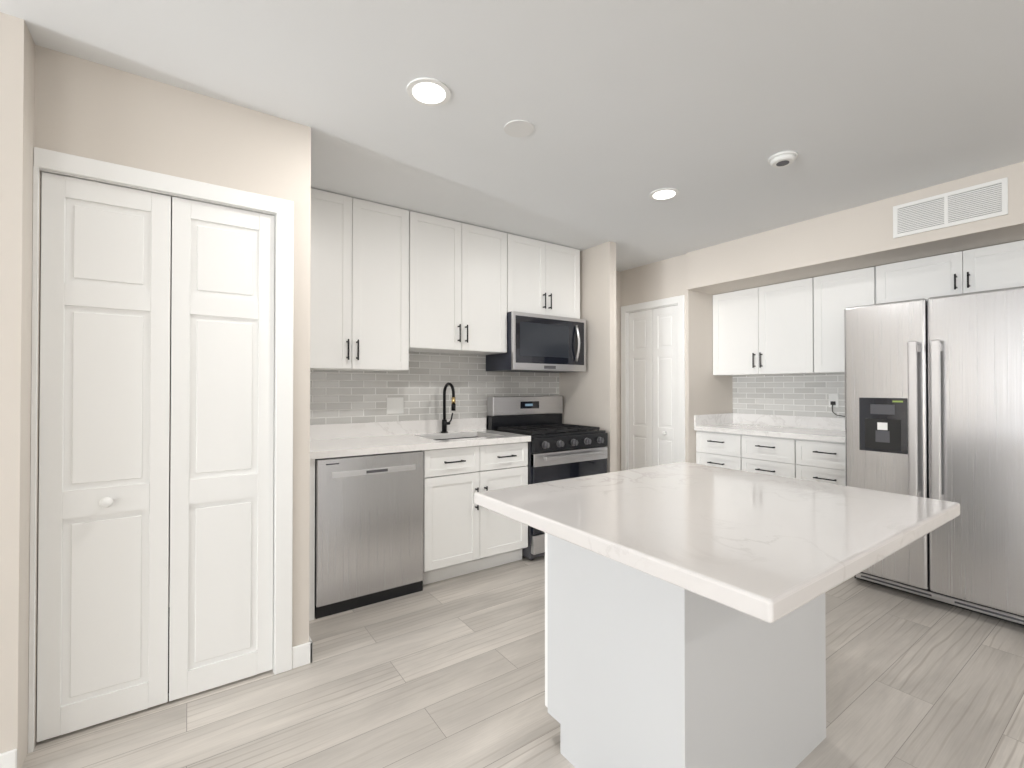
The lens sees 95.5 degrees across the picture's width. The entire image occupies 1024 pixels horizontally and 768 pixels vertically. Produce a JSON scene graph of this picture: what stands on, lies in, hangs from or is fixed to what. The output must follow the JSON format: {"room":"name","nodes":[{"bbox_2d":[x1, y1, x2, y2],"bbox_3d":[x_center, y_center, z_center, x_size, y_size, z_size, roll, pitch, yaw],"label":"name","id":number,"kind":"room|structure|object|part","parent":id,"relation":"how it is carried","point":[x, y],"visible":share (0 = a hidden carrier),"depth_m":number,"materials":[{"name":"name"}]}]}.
{"room":"kitchen","nodes":[
{"label":"kitchen","id":0,"kind":"room"},
{"bbox_2d":[0,12,34,767],"bbox_3d":[-2.003,0.042,1.944,0.170,2.470,1.160,0,-1,-35],"label":"wall","id":1,"kind":"structure","parent":0,"point":[17,86],"depth_m":1.51,"materials":[{"name":"beige paint"}]},
{"bbox_2d":[34,45,310,747],"bbox_3d":[-1.598,0.045,2.308,0.910,2.470,1.025,0,-1,-35],"label":"wall","id":2,"kind":"structure","parent":0,"point":[91,110],"depth_m":1.91,"materials":[{"name":"beige paint"}]},
{"bbox_2d":[36,172,274,741],"bbox_3d":[-1.363,0.256,1.852,0.746,2.017,0.077,0,-1,-35],"label":"closet door","id":3,"kind":"structure","parent":2,"relation":"in","point":[103,515],"depth_m":1.82,"materials":[{"name":"white wood"}]},
{"bbox_2d":[0,636,312,767],"bbox_3d":[-1.437,1.229,1.917,1.106,0.095,0.513,0,-1,-35],"label":"baseboard","id":4,"kind":"structure","parent":2,"relation":"attached to","point":[302,654],"depth_m":2.09,"materials":[{"name":"white wood"}]},
{"bbox_2d":[28,147,293,752],"bbox_3d":[-1.360,0.225,1.899,0.835,2.103,0.116,0,-1,-35],"label":"trim","id":5,"kind":"structure","parent":2,"relation":"attached to","point":[67,165],"depth_m":2.05,"materials":[{"name":"white wood"}]},
{"bbox_2d":[169,202,620,606],"bbox_3d":[-3.812,0.038,1.454,13.600,2.470,0.100,0,-1,-35],"label":"wall","id":6,"kind":"structure","parent":0,"point":[618,373],"depth_m":4.80,"materials":[{"name":"beige paint"}]},
{"bbox_2d":[310,188,408,371],"bbox_3d":[-1.091,-0.636,3.053,0.760,1.086,0.365,0,-1,-35],"label":"upper cabinet","id":7,"kind":"object","parent":6,"relation":"attached to","point":[359,302],"visible":0.81,"depth_m":2.96,"materials":[{"name":"white wood"}]},
{"bbox_2d":[310,352,558,429],"bbox_3d":[-0.538,-0.093,3.666,2.378,0.970,0.008,0,-1,-35],"label":"tile","id":8,"kind":"structure","parent":6,"relation":"attached to","point":[337,397],"depth_m":3.56,"materials":[{"name":"grey tile"}]},
{"bbox_2d":[386,397,403,413],"bbox_3d":[-0.862,0.160,3.429,0.130,0.120,0.006,0,-1,-35],"label":"electrical outlet plate","id":9,"kind":"object","parent":8,"relation":"attached to","point":[394,405],"visible":1,"depth_m":3.43,"materials":[{"name":"white plastic"}]},
{"bbox_2d":[409,211,506,354],"bbox_3d":[-0.448,-0.710,3.501,0.799,0.932,0.365,0,-1,-35],"label":"upper cabinet","id":10,"kind":"object","parent":6,"relation":"attached to","point":[457,287],"visible":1,"depth_m":3.36,"materials":[{"name":"white wood"}]},
{"bbox_2d":[486,311,585,372],"bbox_3d":[0.224,-0.330,3.907,0.760,0.448,0.460,0,-1,-35],"label":"microwave","id":11,"kind":"object","parent":6,"relation":"attached to","point":[539,343],"visible":1,"depth_m":3.73,"materials":[{"name":"grey metal"}]},
{"bbox_2d":[507,233,579,318],"bbox_3d":[0.197,-0.865,3.951,0.764,0.614,0.365,0,-1,-35],"label":"upper cabinet","id":12,"kind":"object","parent":6,"relation":"attached to","point":[543,278],"visible":0.75,"depth_m":3.81,"materials":[{"name":"white wood"}]},
{"bbox_2d":[0,0,1023,271],"bbox_3d":[-1.923,-1.251,-1.252,13.600,0.060,6.720,0,-1,-35],"label":"ceiling","id":13,"kind":"structure","parent":0,"point":[706,108],"depth_m":1.92,"materials":[{"name":"paint"}]},
{"bbox_2d":[407,77,450,105],"bbox_3d":[-0.339,-1.190,1.900,0.176,0.008,0.176,0,-1,-35],"label":"recessed light","id":14,"kind":"object","parent":13,"relation":"in","point":[425,91],"visible":1,"depth_m":1.89,"materials":[{"name":"white plastic"}]},
{"bbox_2d":[504,120,533,136],"bbox_3d":[0.033,-1.189,2.168,0.140,0.004,0.140,0,-1,-35],"label":"cover plate","id":15,"kind":"object","parent":13,"relation":"attached to","point":[518,128],"visible":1,"depth_m":2.16,"materials":[{"name":"white plastic"}]},
{"bbox_2d":[649,188,678,199],"bbox_3d":[0.947,-1.181,2.897,0.176,0.008,0.176,0,-1,-35],"label":"recessed light","id":16,"kind":"object","parent":13,"relation":"in","point":[664,193],"visible":1,"depth_m":2.89,"materials":[{"name":"white plastic"}]},
{"bbox_2d":[768,151,797,167],"bbox_3d":[1.419,-1.172,2.437,0.136,0.034,0.136,0,-1,-35],"label":"smoke detector","id":17,"kind":"object","parent":13,"relation":"attached to","point":[781,159],"visible":1,"depth_m":2.41,"materials":[{"name":"white plastic"}]},
{"bbox_2d":[21,555,1023,767],"bbox_3d":[-1.923,1.279,-1.275,13.600,0.060,6.720,0,-1,-35],"label":"floor","id":18,"kind":"structure","parent":0,"point":[448,673],"depth_m":1.89,"materials":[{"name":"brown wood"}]},
{"bbox_2d":[309,459,314,620],"bbox_3d":[-1.291,0.847,2.754,0.105,0.874,0.608,0,-1,-35],"label":"cabinet filler","id":19,"kind":"object","parent":18,"relation":"on","point":[312,552],"visible":0.07,"depth_m":2.53,"materials":[{"name":"white wood"}]},
{"bbox_2d":[315,450,423,618],"bbox_3d":[-0.981,0.850,2.961,0.633,0.872,0.622,0,-1,-35],"label":"dishwasher","id":20,"kind":"object","parent":18,"relation":"on","point":[369,522],"visible":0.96,"depth_m":2.69,"materials":[{"name":"grey metal"}]},
{"bbox_2d":[422,442,527,584],"bbox_3d":[-0.378,0.852,3.366,0.811,0.874,0.645,0,-1,-35],"label":"base cabinet","id":21,"kind":"object","parent":18,"relation":"on","point":[464,533],"visible":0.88,"depth_m":3.09,"materials":[{"name":"white wood"}]},
{"bbox_2d":[310,417,530,476],"bbox_3d":[-0.685,0.447,3.163,1.563,0.350,0.633,0,-1,-35],"label":"countertop","id":22,"kind":"structure","parent":21,"relation":"on","point":[344,440],"depth_m":3.18,"materials":[{"name":"white stone"}]},
{"bbox_2d":[441,382,455,432],"bbox_3d":[-0.466,0.181,3.542,0.093,0.386,0.193,0,-1,-35],"label":"faucet","id":23,"kind":"object","parent":22,"relation":"on","point":[445,423],"visible":1,"depth_m":3.57,"materials":[{"name":"black metal"}]},
{"bbox_2d":[487,396,607,559],"bbox_3d":[0.299,0.698,3.796,0.758,1.190,0.698,0,-1,-35],"label":"range","id":24,"kind":"object","parent":18,"relation":"on","point":[558,449],"visible":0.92,"depth_m":3.64,"materials":[{"name":"grey metal"}]},
{"bbox_2d":[545,533,825,767],"bbox_3d":[0.614,0.838,1.698,0.835,0.874,0.619,0,-1,-35],"label":"kitchen island","id":25,"kind":"object","parent":18,"relation":"on","point":[645,670],"depth_m":1.40,"materials":[{"name":"white paint"}]},
{"bbox_3d":[0.454,0.787,1.929,0.829,0.756,0.057,0,-1,-35],"label":"front of the kitchen island","id":26,"kind":"part","parent":25,"relation":"part of","materials":[{"name":"white wood"}]},
{"bbox_2d":[474,462,959,622],"bbox_3d":[0.610,0.377,1.467,1.130,0.040,0.958,0,-1,-35],"label":"island countertop","id":27,"kind":"structure","parent":25,"relation":"on","point":[768,548],"depth_m":1.18,"materials":[{"name":"white stone"}]},
{"bbox_2d":[696,431,741,469],"bbox_3d":[2.021,0.860,4.208,0.645,0.874,0.418,0,-1,-35],"label":"base cabinet","id":28,"kind":"object","parent":18,"relation":"on","point":[717,449],"visible":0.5,"depth_m":4.03,"materials":[{"name":"white wood"}]},
{"bbox_2d":[741,435,796,477],"bbox_3d":[2.262,0.857,3.862,0.645,0.874,0.418,0,-1,-35],"label":"base cabinet","id":29,"kind":"object","parent":18,"relation":"on","point":[776,456],"visible":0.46,"depth_m":3.69,"materials":[{"name":"white wood"}]},
{"bbox_2d":[694,413,844,442],"bbox_3d":[2.267,0.348,3.869,0.633,0.140,1.264,0,-1,-35],"label":"countertop","id":30,"kind":"structure","parent":29,"relation":"on","point":[828,429],"depth_m":4.00,"materials":[{"name":"white stone"}]},
{"bbox_2d":[796,439,844,485],"bbox_3d":[2.502,0.854,3.516,0.645,0.874,0.415,0,-1,-35],"label":"base cabinet","id":31,"kind":"object","parent":18,"relation":"on","point":[821,461],"visible":0.27,"depth_m":3.39,"materials":[{"name":"white wood"}]},
{"bbox_2d":[844,286,1023,625],"bbox_3d":[2.745,0.395,2.866,0.957,1.780,0.910,0,-1,-35],"label":"refrigerator","id":32,"kind":"object","parent":18,"relation":"on","point":[934,397],"visible":0.75,"depth_m":2.58,"materials":[{"name":"grey metal"}]},
{"bbox_2d":[559,241,616,472],"bbox_3d":[0.652,0.061,4.103,0.075,2.470,0.645,0,-1,-35],"label":"wall","id":33,"kind":"structure","parent":0,"point":[589,396],"depth_m":3.94,"materials":[{"name":"beige paint"}]},
{"bbox_2d":[620,254,732,463],"bbox_3d":[1.651,0.066,4.703,0.720,2.470,0.800,0,-1,-35],"label":"wall","id":34,"kind":"structure","parent":0,"point":[707,391],"depth_m":4.32,"materials":[{"name":"beige paint"}]},
{"bbox_2d":[628,305,677,469],"bbox_3d":[1.357,0.281,4.507,0.077,2.013,0.596,0,-1,-35],"label":"pantry door","id":35,"kind":"structure","parent":34,"relation":"in","point":[653,387],"depth_m":4.50,"materials":[{"name":"white wood"}]},
{"bbox_2d":[621,295,684,470],"bbox_3d":[1.385,0.249,4.527,0.116,2.101,0.748,0,-1,-35],"label":"door frame","id":36,"kind":"structure","parent":34,"relation":"attached to","point":[679,301],"depth_m":4.55,"materials":[{"name":"white wood"}]},
{"bbox_2d":[713,278,828,375],"bbox_3d":[2.258,-0.463,4.116,0.375,0.757,0.859,0,-1,-35],"label":"upper cabinet","id":37,"kind":"object","parent":34,"relation":"attached to","point":[766,330],"visible":0.98,"depth_m":3.98,"materials":[{"name":"white wood"}]},
{"bbox_2d":[687,162,1023,294],"bbox_3d":[3.501,-1.027,2.028,0.745,0.330,5.720,0,-1,-35],"label":"wall","id":38,"kind":"structure","parent":0,"point":[857,238],"depth_m":3.19,"materials":[{"name":"beige paint"}]},
{"bbox_2d":[893,177,1007,237],"bbox_3d":[2.550,-1.021,2.731,0.010,0.200,0.500,0,-1,-35],"label":"air vent","id":39,"kind":"object","parent":38,"relation":"in","point":[986,200],"visible":1,"depth_m":2.71,"materials":[{"name":"white plastic"}]},
{"bbox_3d":[3.648,0.047,2.548,0.100,2.470,6.620,0,-1,-35],"label":"wall","id":40,"kind":"structure","parent":0,"visible":0},
{"bbox_2d":[732,373,844,417],"bbox_3d":[2.549,0.145,4.035,0.008,0.500,1.319,0,-1,-35],"label":"tile","id":41,"kind":"structure","parent":40,"relation":"attached to","point":[800,395],"depth_m":4.14,"materials":[{"name":"grey tile"}]},
{"bbox_2d":[829,393,844,416],"bbox_3d":[2.709,0.172,3.763,0.037,0.188,0.272,0,-1,-35],"label":"electrical outlet","id":42,"kind":"object","parent":41,"relation":"attached to","point":[833,399],"visible":0.79,"depth_m":3.84,"materials":[{"name":"white plastic"}]},
{"bbox_2d":[814,267,875,373],"bbox_3d":[2.635,-0.467,3.606,0.338,0.757,0.400,0,-1,-35],"label":"upper cabinet","id":43,"kind":"object","parent":40,"relation":"attached to","point":[836,295],"visible":0.62,"depth_m":3.56,"materials":[{"name":"white wood"}]},
{"bbox_2d":[876,240,1023,303],"bbox_3d":[2.998,-0.699,3.052,0.375,0.302,0.916,0,-1,-35],"label":"upper cabinet","id":44,"kind":"object","parent":40,"relation":"attached to","point":[999,266],"visible":0.79,"depth_m":3.00,"materials":[{"name":"white wood"}]}
]}

